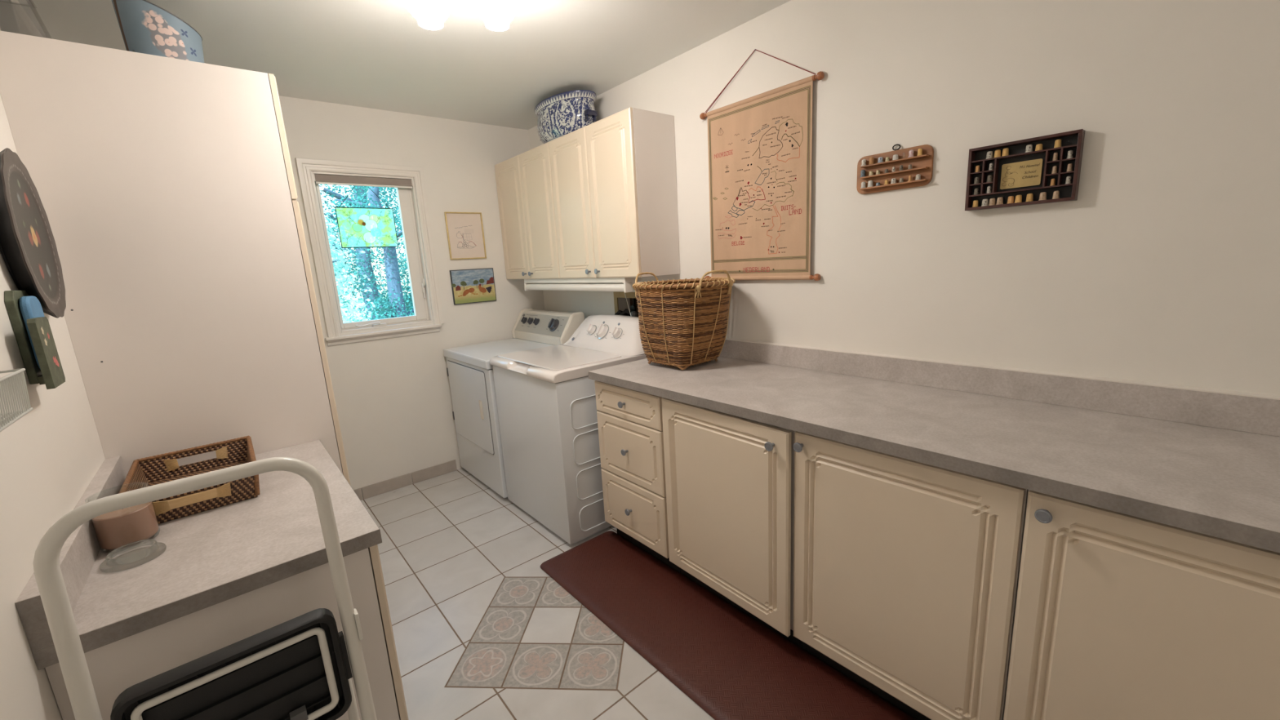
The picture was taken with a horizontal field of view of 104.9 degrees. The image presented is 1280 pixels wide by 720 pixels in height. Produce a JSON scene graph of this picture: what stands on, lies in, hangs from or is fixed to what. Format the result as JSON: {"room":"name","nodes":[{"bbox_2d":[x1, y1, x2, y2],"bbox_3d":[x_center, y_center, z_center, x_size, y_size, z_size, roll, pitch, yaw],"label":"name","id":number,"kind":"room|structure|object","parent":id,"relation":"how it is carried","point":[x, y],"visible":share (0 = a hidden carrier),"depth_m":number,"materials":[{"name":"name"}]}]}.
{"room":"laundry room","nodes":[
{"label":"laundry room","id":0,"kind":"room"},
{"bbox_2d":[0,0,105,719],"bbox_3d":[-0.517,0.246,0.022,0.140,2.428,6.340,-13,15,-39],"label":"wall","id":1,"kind":"structure","parent":0,"point":[50,455],"depth_m":1.03,"materials":[{"name":"paint"}]},
{"bbox_2d":[0,368,33,431],"bbox_3d":[-0.971,0.074,0.699,0.081,0.073,0.314,-13,15,-39],"label":"wire basket","id":2,"kind":"object","parent":1,"relation":"attached to","point":[6,419],"visible":1,"depth_m":0.78,"materials":[{"name":"white metal"}]},
{"bbox_2d":[0,147,66,318],"bbox_3d":[-1.503,-0.302,1.204,0.036,0.402,0.360,-13,15,-39],"label":"tray","id":3,"kind":"object","parent":1,"relation":"attached to","point":[28,246],"visible":0.95,"depth_m":1.17,"materials":[{"name":"black plastic"}]},
{"bbox_2d":[4,289,65,389],"bbox_3d":[-1.364,-0.051,1.112,0.048,0.214,0.203,-13,15,-39],"label":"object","id":4,"kind":"object","parent":1,"relation":"attached to","point":[51,374],"visible":0.93,"depth_m":1.08,"materials":[{"name":"green paint"}]},
{"bbox_2d":[19,295,44,369],"bbox_3d":[-1.381,-0.060,1.131,0.016,0.173,0.100,-13,15,-39],"label":"pot holder","id":5,"kind":"object","parent":4,"relation":"in","point":[30,306],"visible":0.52,"depth_m":1.09,"materials":[{"name":"blue fabric"}]},
{"bbox_2d":[15,595,53,651],"bbox_3d":[-1.045,0.457,0.854,0.032,0.096,0.001,-13,15,-39],"label":"backsplash","id":6,"kind":"structure","parent":1,"relation":"attached to","point":[31,611],"depth_m":0.85,"materials":[{"name":"grey laminate"}]},
{"bbox_2d":[14,455,126,650],"bbox_3d":[-1.344,0.403,1.200,0.034,0.097,0.920,-13,15,-39],"label":"backsplash","id":7,"kind":"structure","parent":1,"relation":"attached to","point":[79,553],"depth_m":1.08,"materials":[{"name":"grey stone"}]},
{"bbox_2d":[17,0,791,129],"bbox_3d":[0.298,-1.228,0.593,2.595,0.140,6.480,-13,15,-39],"label":"ceiling","id":8,"kind":"structure","parent":0,"point":[371,54],"depth_m":2.19,"materials":[{"name":"paint"}]},
{"bbox_2d":[403,0,518,31],"bbox_3d":[-0.586,-1.206,1.605,0.374,0.206,0.164,-5,12,-10],"label":"ceiling light","id":9,"kind":"object","parent":8,"relation":"attached to","point":[497,15],"visible":1,"depth_m":1.59,"materials":[{"name":"glass"}]},
{"bbox_2d":[279,95,544,497],"bbox_3d":[-1.691,-0.337,3.229,2.595,2.428,0.140,-13,15,-39],"label":"wall","id":10,"kind":"structure","parent":0,"point":[393,397],"depth_m":3.31,"materials":[{"name":"paint"}]},
{"bbox_2d":[295,157,444,346],"bbox_3d":[-1.698,-0.676,3.143,0.713,1.082,0.182,-13,15,-39],"label":"window","id":11,"kind":"structure","parent":10,"relation":"in","point":[416,260],"depth_m":3.15,"materials":[{"name":"paint"}]},
{"bbox_2d":[313,173,413,188],"bbox_3d":[-1.698,-1.102,3.041,0.544,0.056,0.037,-13,15,-39],"label":"roller blind","id":12,"kind":"object","parent":11,"relation":"attached to","point":[323,179],"visible":1,"depth_m":3.01,"materials":[{"name":"beige fabric"}]},
{"bbox_2d":[334,186,398,248],"bbox_3d":[-1.708,-0.891,3.073,0.326,0.368,0.018,-13,15,-39],"label":"suncatcher","id":13,"kind":"object","parent":11,"relation":"hanging from","point":[358,227],"visible":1,"depth_m":3.08,"materials":[{"name":"glass"}]},
{"bbox_2d":[353,459,457,500],"bbox_3d":[-1.669,0.840,3.330,0.854,0.082,0.009,-13,15,-39],"label":"baseboard","id":14,"kind":"structure","parent":10,"relation":"attached to","point":[394,483],"depth_m":3.37,"materials":[{"name":"tile"}]},
{"bbox_2d":[444,211,486,259],"bbox_3d":[-1.220,-0.871,3.450,0.259,0.319,0.016,-13,15,-39],"label":"framed print","id":15,"kind":"object","parent":10,"relation":"attached to","point":[464,230],"visible":1,"depth_m":3.45,"materials":[{"name":"beige paper"}]},
{"bbox_2d":[449,267,496,304],"bbox_3d":[-1.193,-0.530,3.524,0.318,0.238,0.018,-13,15,-39],"label":"painting","id":16,"kind":"object","parent":10,"relation":"attached to","point":[476,285],"visible":1,"depth_m":3.51,"materials":[{"name":"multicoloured paint"}]},
{"bbox_2d":[360,467,715,719],"bbox_3d":[0.439,1.276,1.100,2.595,0.120,6.480,-13,15,-39],"label":"floor","id":17,"kind":"structure","parent":0,"point":[481,631],"depth_m":2.02,"materials":[{"name":"tile"}]},
{"bbox_2d":[0,31,351,485],"bbox_3d":[-1.840,0.037,2.193,0.658,2.123,1.302,-13,15,-39],"label":"tall cabinet","id":18,"kind":"object","parent":17,"relation":"on","point":[166,188],"visible":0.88,"depth_m":1.57,"materials":[{"name":"white laminate"}]},
{"bbox_2d":[26,0,52,39],"bbox_3d":[-1.863,-1.023,1.505,0.104,0.225,0.303,-13,15,-39],"label":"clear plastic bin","id":19,"kind":"object","parent":18,"relation":"on","point":[36,14],"visible":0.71,"depth_m":1.50,"materials":[{"name":"clear plastic"}]},
{"bbox_2d":[111,0,204,62],"bbox_3d":[-1.660,-1.096,1.716,0.219,0.263,0.219,-13,15,-39],"label":"decorative box","id":20,"kind":"object","parent":18,"relation":"on","point":[145,27],"visible":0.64,"depth_m":1.63,"materials":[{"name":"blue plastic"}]},
{"bbox_2d":[32,457,377,719],"bbox_3d":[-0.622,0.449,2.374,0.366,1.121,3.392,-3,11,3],"label":"step ladder","id":21,"kind":"object","parent":17,"relation":"on","point":[298,668],"visible":0.91,"depth_m":0.88,"materials":[{"name":"white metal"}]},
{"bbox_2d":[44,544,408,719],"bbox_3d":[-1.117,0.825,1.472,0.575,0.786,0.902,-13,15,-39],"label":"base cabinet","id":22,"kind":"object","parent":17,"relation":"on","point":[115,667],"visible":0.12,"depth_m":1.07,"materials":[{"name":"beige wood"}]},
{"bbox_2d":[14,440,382,670],"bbox_3d":[-1.146,0.377,1.367,0.554,0.134,0.920,-13,15,-39],"label":"countertop","id":23,"kind":"structure","parent":22,"relation":"on","point":[210,557],"depth_m":1.11,"materials":[{"name":"grey stone"}]},
{"bbox_2d":[84,499,159,550],"bbox_3d":[-1.248,0.381,1.192,0.106,0.132,0.106,-13,15,-39],"label":"jar candle","id":24,"kind":"object","parent":23,"relation":"on","point":[114,530],"visible":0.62,"depth_m":1.16,"materials":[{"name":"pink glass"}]},
{"bbox_2d":[99,538,166,573],"bbox_3d":[-1.161,0.444,1.126,0.109,0.025,0.109,-13,15,-39],"label":"glass lid","id":25,"kind":"object","parent":23,"relation":"on","point":[136,553],"visible":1,"depth_m":1.12,"materials":[{"name":"clear glass"}]},
{"bbox_2d":[118,435,260,524],"bbox_3d":[-1.330,0.352,1.474,0.291,0.086,0.426,-13,15,-39],"label":"wicker tray","id":26,"kind":"object","parent":23,"relation":"on","point":[149,471],"visible":0.75,"depth_m":1.51,"materials":[{"name":"wicker"}]},
{"bbox_2d":[443,307,584,497],"bbox_3d":[-0.850,0.242,3.446,0.729,1.116,0.728,-13,15,-39],"label":"dryer","id":27,"kind":"object","parent":17,"relation":"on","point":[469,371],"visible":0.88,"depth_m":3.26,"materials":[{"name":"white metal"}]},
{"bbox_2d":[488,314,646,544],"bbox_3d":[-0.356,0.325,2.902,0.728,1.114,0.730,-13,15,-39],"label":"washing machine","id":28,"kind":"object","parent":17,"relation":"on","point":[546,396],"visible":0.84,"depth_m":2.60,"materials":[{"name":"white metal"}]},
{"bbox_2d":[594,380,680,573],"bbox_3d":[0.178,0.495,2.511,0.660,0.876,0.478,-13,15,-39],"label":"base cabinet","id":29,"kind":"object","parent":17,"relation":"on","point":[630,421],"visible":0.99,"depth_m":2.29,"materials":[{"name":"beige wood"}]},
{"bbox_2d":[540,530,916,719],"bbox_3d":[0.520,1.109,1.553,0.445,0.018,2.613,-13,15,-39],"label":"floor mat","id":30,"kind":"object","parent":17,"relation":"on","point":[729,663],"visible":1,"depth_m":1.84,"materials":[{"name":"brown plastic"}]},
{"bbox_2d":[661,397,803,648],"bbox_3d":[0.532,0.561,2.089,0.677,0.876,0.628,-13,15,-39],"label":"base cabinet","id":31,"kind":"object","parent":17,"relation":"on","point":[730,478],"visible":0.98,"depth_m":1.83,"materials":[{"name":"beige wood"}]},
{"bbox_2d":[792,431,1028,719],"bbox_3d":[0.940,0.631,1.631,0.660,0.876,0.604,-13,15,-39],"label":"base cabinet","id":32,"kind":"object","parent":17,"relation":"on","point":[906,571],"visible":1,"depth_m":1.38,"materials":[{"name":"beige wood"}]},
{"bbox_2d":[587,337,1279,553],"bbox_3d":[0.893,0.130,1.557,0.660,0.134,2.762,-13,15,-39],"label":"countertop","id":33,"kind":"structure","parent":32,"relation":"on","point":[1203,460],"depth_m":1.36,"materials":[{"name":"grey stone"}]},
{"bbox_2d":[631,270,734,369],"bbox_3d":[0.216,-0.204,2.390,0.489,0.452,0.491,-3,11,3],"label":"laundry basket","id":34,"kind":"object","parent":33,"relation":"on","point":[683,305],"visible":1,"depth_m":2.23,"materials":[{"name":"brown wicker"}]},
{"bbox_2d":[1003,489,1279,719],"bbox_3d":[1.337,0.701,1.171,0.660,0.876,0.616,-13,15,-39],"label":"base cabinet","id":35,"kind":"object","parent":17,"relation":"on","point":[1118,615],"visible":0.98,"depth_m":1.02,"materials":[{"name":"beige wood"}]},
{"bbox_2d":[528,0,1279,395],"bbox_3d":[1.333,-0.169,1.558,0.172,2.428,6.340,-13,15,-39],"label":"wall","id":36,"kind":"structure","parent":0,"point":[1163,267],"depth_m":1.60,"materials":[{"name":"paint"}]},
{"bbox_2d":[494,142,559,279],"bbox_3d":[-0.676,-0.980,3.408,0.328,0.812,0.758,-13,15,-39],"label":"upper cabinet","id":37,"kind":"object","parent":36,"relation":"attached to","point":[524,186],"visible":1,"depth_m":3.28,"materials":[{"name":"beige wood"}]},
{"bbox_2d":[548,106,679,278],"bbox_3d":[-0.177,-0.891,2.830,0.328,0.812,0.775,-13,15,-39],"label":"upper cabinet","id":38,"kind":"object","parent":36,"relation":"attached to","point":[614,178],"visible":1,"depth_m":2.61,"materials":[{"name":"beige wood"}]},
{"bbox_2d":[533,89,597,143],"bbox_3d":[-0.455,-1.448,3.019,0.286,0.232,0.571,-13,15,-39],"label":"planter","id":39,"kind":"object","parent":38,"relation":"on","point":[561,114],"visible":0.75,"depth_m":2.85,"materials":[{"name":"ceramic"}]},
{"bbox_2d":[524,276,642,292],"bbox_3d":[-0.406,-0.481,3.125,0.128,0.082,1.154,-13,15,-39],"label":"light","id":40,"kind":"object","parent":38,"relation":"attached to","point":[548,284],"visible":0.93,"depth_m":2.97,"materials":[{"name":"paint"}]},
{"bbox_2d":[525,283,624,291],"bbox_3d":[-0.434,-0.460,3.104,0.044,0.044,1.130,-13,15,-39],"label":"diffuser","id":41,"kind":"object","parent":40,"relation":"attached to","point":[547,286],"depth_m":3.02,"materials":[{"name":"paint"}]},
{"bbox_2d":[613,291,639,316],"bbox_3d":[-0.037,-0.258,3.108,0.196,0.341,0.360,-13,15,-39],"label":"box","id":42,"kind":"object","parent":36,"relation":"attached to","point":[633,305],"visible":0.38,"depth_m":3.15,"materials":[{"name":"cardboard"}]},
{"bbox_2d":[856,143,933,194],"bbox_3d":[0.919,-0.703,1.796,0.035,0.158,0.266,-13,15,-39],"label":"rack","id":43,"kind":"object","parent":36,"relation":"attached to","point":[922,165],"visible":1,"depth_m":1.78,"materials":[{"name":"brown wood"}]},
{"bbox_2d":[859,169,865,177],"bbox_3d":[0.848,-0.709,1.870,0.022,0.027,0.021,-13,15,-39],"label":"thimble","id":44,"kind":"object","parent":43,"relation":"on","point":[863,171],"visible":0.97,"depth_m":1.86,"materials":[{"name":"ceramic"}]},
{"bbox_2d":[860,159,866,166],"bbox_3d":[0.847,-0.747,1.861,0.022,0.024,0.021,-13,15,-39],"label":"thimble","id":45,"kind":"object","parent":43,"relation":"on","point":[864,161],"visible":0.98,"depth_m":1.85,"materials":[{"name":"white ceramic"}]},
{"bbox_2d":[860,182,866,188],"bbox_3d":[0.852,-0.667,1.876,0.022,0.024,0.021,-13,15,-39],"label":"thimble","id":46,"kind":"object","parent":43,"relation":"on","point":[863,184],"visible":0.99,"depth_m":1.87,"materials":[{"name":"white ceramic"}]},
{"bbox_2d":[866,180,873,187],"bbox_3d":[0.870,-0.665,1.856,0.022,0.024,0.022,-13,15,-39],"label":"thimble","id":47,"kind":"object","parent":43,"relation":"on","point":[870,184],"visible":0.97,"depth_m":1.85,"materials":[{"name":"white ceramic"}]},
{"bbox_2d":[868,156,874,164],"bbox_3d":[0.866,-0.744,1.839,0.020,0.026,0.019,-13,15,-39],"label":"thimble","id":48,"kind":"object","parent":43,"relation":"on","point":[872,158],"visible":0.98,"depth_m":1.83,"materials":[{"name":"orange ceramic"}]},
{"bbox_2d":[877,156,883,163],"bbox_3d":[0.888,-0.738,1.815,0.021,0.020,0.021,-13,15,-39],"label":"thimble","id":49,"kind":"object","parent":43,"relation":"on","point":[881,158],"visible":0.96,"depth_m":1.81,"materials":[{"name":"white ceramic"}]},
{"bbox_2d":[890,177,896,183],"bbox_3d":[0.925,-0.652,1.793,0.020,0.019,0.020,-13,15,-39],"label":"thimble","id":50,"kind":"object","parent":43,"relation":"on","point":[894,180],"visible":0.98,"depth_m":1.79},
{"bbox_2d":[859,178,927,190],"bbox_3d":[0.923,-0.641,1.799,0.024,0.005,0.230,-13,15,-39],"label":"shelf","id":51,"kind":"object","parent":43,"relation":"attached to","point":[906,184],"depth_m":1.79,"materials":[{"name":"brown wood"}]},
{"bbox_2d":[860,166,928,178],"bbox_3d":[0.921,-0.680,1.791,0.024,0.005,0.230,-13,15,-39],"label":"shelf","id":52,"kind":"object","parent":43,"relation":"attached to","point":[897,174],"depth_m":1.78,"materials":[{"name":"brown wood"}]},
{"bbox_2d":[860,154,928,168],"bbox_3d":[0.918,-0.720,1.783,0.024,0.005,0.230,-13,15,-39],"label":"shelf","id":53,"kind":"object","parent":43,"relation":"attached to","point":[904,160],"depth_m":1.77,"materials":[{"name":"brown wood"}]},
{"bbox_2d":[892,154,897,159],"bbox_3d":[0.922,-0.731,1.775,0.021,0.019,0.021,-13,15,-39],"label":"thimble","id":54,"kind":"object","parent":43,"relation":"on","point":[895,156],"visible":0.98,"depth_m":1.77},
{"bbox_2d":[907,149,914,157],"bbox_3d":[0.957,-0.727,1.734,0.022,0.024,0.021,-13,15,-39],"label":"thimble","id":55,"kind":"object","parent":43,"relation":"on","point":[911,152],"visible":0.99,"depth_m":1.73,"materials":[{"name":"pink ceramic"}]},
{"bbox_2d":[915,173,920,180],"bbox_3d":[0.979,-0.643,1.730,0.019,0.020,0.019,-13,15,-39],"label":"thimble","id":56,"kind":"object","parent":43,"relation":"on","point":[918,175],"visible":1,"depth_m":1.72,"materials":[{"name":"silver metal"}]},
{"bbox_2d":[917,148,922,155],"bbox_3d":[0.975,-0.724,1.713,0.017,0.024,0.017,-13,15,-39],"label":"thimble","id":57,"kind":"object","parent":43,"relation":"on","point":[920,150],"visible":1,"depth_m":1.71,"materials":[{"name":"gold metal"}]},
{"bbox_2d":[683,338,1279,436],"bbox_3d":[1.129,0.060,1.751,0.035,0.093,2.761,-13,15,-39],"label":"backsplash","id":58,"kind":"structure","parent":36,"relation":"attached to","point":[1260,415],"depth_m":1.54,"materials":[{"name":"grey stone"}]},
{"bbox_2d":[964,128,1084,210],"bbox_3d":[1.176,-0.576,1.520,0.036,0.192,0.278,-13,15,-39],"label":"display box","id":59,"kind":"object","parent":36,"relation":"attached to","point":[1020,172],"visible":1,"depth_m":1.51,"materials":[{"name":"black wood"}]},
{"bbox_2d":[972,200,977,207],"bbox_3d":[1.105,-0.515,1.620,0.018,0.022,0.018,-13,15,-39],"label":"thimble","id":60,"kind":"object","parent":59,"relation":"on","point":[975,204],"visible":0.96,"depth_m":1.61,"materials":[{"name":"gold metal"}]},
{"bbox_2d":[973,187,978,195],"bbox_3d":[1.103,-0.552,1.612,0.016,0.021,0.016,-13,15,-39],"label":"thimble","id":61,"kind":"object","parent":59,"relation":"on","point":[975,190],"visible":1,"depth_m":1.61,"materials":[{"name":"grey metal"}]},
{"bbox_2d":[973,177,980,183],"bbox_3d":[1.100,-0.586,1.606,0.018,0.022,0.018,-13,15,-39],"label":"thimble","id":62,"kind":"object","parent":59,"relation":"on","point":[976,180],"visible":1,"depth_m":1.60,"materials":[{"name":"grey metal"}]},
{"bbox_2d":[974,165,980,172],"bbox_3d":[1.098,-0.621,1.599,0.015,0.022,0.015,-13,15,-39],"label":"thimble","id":63,"kind":"object","parent":59,"relation":"on","point":[977,167],"visible":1,"depth_m":1.59,"materials":[{"name":"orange metal"}]},
{"bbox_2d":[969,182,992,186],"bbox_3d":[1.113,-0.571,1.596,0.031,0.004,0.067,-13,15,-39],"label":"shelf","id":64,"kind":"object","parent":59,"relation":"attached to","point":[971,184],"depth_m":1.60,"materials":[{"name":"brown wood"}]},
{"bbox_2d":[970,169,994,174],"bbox_3d":[1.111,-0.607,1.589,0.031,0.004,0.067,-13,15,-39],"label":"shelf","id":65,"kind":"object","parent":59,"relation":"attached to","point":[972,171],"depth_m":1.59,"materials":[{"name":"brown wood"}]},
{"bbox_2d":[981,199,988,206],"bbox_3d":[1.123,-0.512,1.599,0.020,0.023,0.020,-13,15,-39],"label":"thimble","id":66,"kind":"object","parent":59,"relation":"on","point":[984,202],"visible":0.91,"depth_m":1.59,"materials":[{"name":"silver metal"}]},
{"bbox_2d":[986,186,991,193],"bbox_3d":[1.126,-0.549,1.586,0.015,0.022,0.014,-13,15,-39],"label":"thimble","id":67,"kind":"object","parent":59,"relation":"on","point":[988,188],"visible":1,"depth_m":1.58,"materials":[{"name":"white ceramic"}]},
{"bbox_2d":[986,151,992,159],"bbox_3d":[1.116,-0.653,1.569,0.020,0.023,0.020,-13,15,-39],"label":"thimble","id":68,"kind":"object","parent":59,"relation":"on","point":[989,154],"visible":0.99,"depth_m":1.56,"materials":[{"name":"white ceramic"}]},
{"bbox_2d":[986,174,992,182],"bbox_3d":[1.123,-0.582,1.580,0.018,0.022,0.018,-13,15,-39],"label":"thimble","id":69,"kind":"object","parent":59,"relation":"on","point":[989,178],"visible":1,"depth_m":1.57,"materials":[{"name":"grey metal"}]},
{"bbox_2d":[988,163,993,170],"bbox_3d":[1.122,-0.617,1.571,0.013,0.022,0.013,-13,15,-39],"label":"thimble","id":70,"kind":"object","parent":59,"relation":"on","point":[991,165],"visible":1,"depth_m":1.57,"materials":[{"name":"silver metal"}]},
{"bbox_2d":[988,198,995,205],"bbox_3d":[1.135,-0.509,1.585,0.020,0.023,0.019,-13,15,-39],"label":"thimble","id":71,"kind":"object","parent":59,"relation":"on","point":[992,201],"visible":0.95,"depth_m":1.58,"materials":[{"name":"beige ceramic"}]},
{"bbox_2d":[993,149,1000,157],"bbox_3d":[1.129,-0.651,1.553,0.020,0.024,0.020,-13,15,-39],"label":"thimble","id":72,"kind":"object","parent":59,"relation":"on","point":[997,153],"visible":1,"depth_m":1.55,"materials":[{"name":"gold metal"}]},
{"bbox_2d":[995,196,1003,204],"bbox_3d":[1.149,-0.507,1.569,0.020,0.023,0.019,-13,15,-39],"label":"thimble","id":73,"kind":"object","parent":59,"relation":"on","point":[999,200],"visible":0.96,"depth_m":1.56,"materials":[{"name":"beige ceramic"}]},
{"bbox_2d":[1001,147,1008,156],"bbox_3d":[1.143,-0.649,1.538,0.020,0.024,0.019,-13,15,-39],"label":"thimble","id":74,"kind":"object","parent":59,"relation":"on","point":[1006,151],"visible":1,"depth_m":1.53,"materials":[{"name":"gold metal"}]},
{"bbox_2d":[1006,195,1013,204],"bbox_3d":[1.167,-0.504,1.548,0.019,0.023,0.019,-13,15,-39],"label":"thimble","id":75,"kind":"object","parent":59,"relation":"on","point":[1011,198],"visible":0.97,"depth_m":1.54,"materials":[{"name":"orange metal"}]},
{"bbox_2d":[1014,195,1022,203],"bbox_3d":[1.180,-0.502,1.533,0.020,0.024,0.020,-13,15,-39],"label":"thimble","id":76,"kind":"object","parent":59,"relation":"on","point":[1018,197],"visible":0.98,"depth_m":1.53,"materials":[{"name":"gold metal"}]},
{"bbox_2d":[968,183,1072,197],"bbox_3d":[1.178,-0.526,1.530,0.031,0.004,0.261,-13,15,-39],"label":"shelf","id":77,"kind":"object","parent":59,"relation":"attached to","point":[1035,188],"depth_m":1.53,"materials":[{"name":"brown wood"}]},
{"bbox_2d":[971,144,1076,163],"bbox_3d":[1.172,-0.630,1.509,0.031,0.004,0.261,-13,15,-39],"label":"shelf","id":78,"kind":"object","parent":59,"relation":"attached to","point":[1020,155],"depth_m":1.51,"materials":[{"name":"brown wood"}]},
{"bbox_2d":[1025,144,1032,152],"bbox_3d":[1.181,-0.641,1.493,0.020,0.023,0.020,-13,15,-39],"label":"thimble","id":79,"kind":"object","parent":59,"relation":"on","point":[1029,147],"visible":1,"depth_m":1.49,"materials":[{"name":"silver metal"}]},
{"bbox_2d":[1026,193,1033,201],"bbox_3d":[1.198,-0.499,1.512,0.020,0.024,0.019,-13,15,-39],"label":"thimble","id":80,"kind":"object","parent":59,"relation":"on","point":[1029,197],"visible":0.98,"depth_m":1.51,"materials":[{"name":"gold metal"}]},
{"bbox_2d":[1035,143,1042,151],"bbox_3d":[1.197,-0.637,1.475,0.020,0.020,0.019,-13,15,-39],"label":"thimble","id":81,"kind":"object","parent":59,"relation":"on","point":[1038,147],"visible":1,"depth_m":1.47,"materials":[{"name":"gold metal"}]},
{"bbox_2d":[1038,191,1046,200],"bbox_3d":[1.219,-0.495,1.488,0.020,0.024,0.019,-13,15,-39],"label":"thimble","id":82,"kind":"object","parent":59,"relation":"on","point":[1042,196],"visible":0.99,"depth_m":1.48,"materials":[{"name":"beige ceramic"}]},
{"bbox_2d":[1049,178,1055,186],"bbox_3d":[1.230,-0.529,1.465,0.013,0.021,0.013,-13,15,-39],"label":"thimble","id":83,"kind":"object","parent":59,"relation":"on","point":[1052,180],"visible":1,"depth_m":1.46,"materials":[{"name":"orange metal"}]},
{"bbox_2d":[1051,165,1057,173],"bbox_3d":[1.229,-0.563,1.458,0.014,0.022,0.014,-13,15,-39],"label":"thimble","id":84,"kind":"object","parent":59,"relation":"on","point":[1055,167],"visible":1,"depth_m":1.45,"materials":[{"name":"beige ceramic"}]},
{"bbox_2d":[1052,152,1057,160],"bbox_3d":[1.226,-0.599,1.451,0.013,0.024,0.013,-13,15,-39],"label":"thimble","id":85,"kind":"object","parent":59,"relation":"on","point":[1055,154],"visible":1,"depth_m":1.45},
{"bbox_2d":[1052,191,1059,199],"bbox_3d":[1.239,-0.491,1.464,0.017,0.024,0.017,-13,15,-39],"label":"thimble","id":86,"kind":"object","parent":59,"relation":"on","point":[1056,193],"visible":1,"depth_m":1.46,"materials":[{"name":"beige ceramic"}]},
{"bbox_2d":[1053,138,1061,147],"bbox_3d":[1.226,-0.634,1.442,0.018,0.024,0.018,-13,15,-39],"label":"thimble","id":87,"kind":"object","parent":59,"relation":"on","point":[1058,142],"visible":1,"depth_m":1.44,"materials":[{"name":"gold metal"}]},
{"bbox_2d":[1045,170,1074,176],"bbox_3d":[1.239,-0.549,1.450,0.031,0.004,0.068,-13,15,-39],"label":"shelf","id":88,"kind":"object","parent":59,"relation":"attached to","point":[1048,173],"depth_m":1.45,"materials":[{"name":"brown wood"}]},
{"bbox_2d":[1045,157,1075,164],"bbox_3d":[1.237,-0.584,1.443,0.031,0.004,0.068,-13,15,-39],"label":"shelf","id":89,"kind":"object","parent":59,"relation":"attached to","point":[1048,160],"depth_m":1.44,"materials":[{"name":"brown wood"}]},
{"bbox_2d":[1064,176,1071,184],"bbox_3d":[1.253,-0.526,1.438,0.015,0.022,0.015,-13,15,-39],"label":"thimble","id":90,"kind":"object","parent":59,"relation":"on","point":[1068,179],"visible":1,"depth_m":1.43,"materials":[{"name":"silver metal"}]},
{"bbox_2d":[1066,163,1072,172],"bbox_3d":[1.251,-0.559,1.432,0.014,0.023,0.014,-13,15,-39],"label":"thimble","id":91,"kind":"object","parent":59,"relation":"on","point":[1069,167],"visible":1,"depth_m":1.43,"materials":[{"name":"beige ceramic"}]},
{"bbox_2d":[1066,150,1073,159],"bbox_3d":[1.247,-0.595,1.427,0.016,0.024,0.016,-13,15,-39],"label":"thimble","id":92,"kind":"object","parent":59,"relation":"on","point":[1070,153],"visible":1,"depth_m":1.42,"materials":[{"name":"silver metal"}]},
{"label":"outside","id":93,"kind":"structure","parent":0,"visible":0},
{"bbox_2d":[341,294,408,316],"bbox_3d":[-11.162,-2.483,25.427,40.000,0.120,45.700,-13,15,-39],"label":"ground","id":94,"kind":"structure","parent":93,"point":[358,301],"depth_m":36.25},
{"bbox_2d":[322,196,370,306],"bbox_3d":[-4.276,-0.598,6.378,1.501,3.097,1.841,-10,13,-32],"label":"tree","id":95,"kind":"object","parent":94,"relation":"on","point":[339,254],"visible":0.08,"depth_m":6.43,"materials":[{"name":"grey plant"}]},
{"bbox_2d":[337,288,380,323],"bbox_3d":[-3.179,0.183,5.308,1.300,1.863,1.084,-13,15,-39],"label":"shrub","id":96,"kind":"object","parent":94,"relation":"on","point":[358,317],"visible":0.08,"depth_m":5.26,"materials":[{"name":"grey plant"}]},
{"bbox_2d":[319,184,413,319],"bbox_3d":[-7.601,-4.973,12.815,5.828,10.328,5.824,-7,12,-16],"label":"tree","id":97,"kind":"object","parent":94,"relation":"on","point":[337,196],"visible":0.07,"depth_m":13.14,"materials":[{"name":"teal plant"}]},
{"bbox_2d":[319,184,414,319],"bbox_3d":[-4.690,-2.937,8.876,3.253,6.725,3.269,4,13,31],"label":"tree","id":98,"kind":"object","parent":94,"relation":"on","point":[396,307],"visible":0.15,"depth_m":9.10,"materials":[{"name":"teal plant"}]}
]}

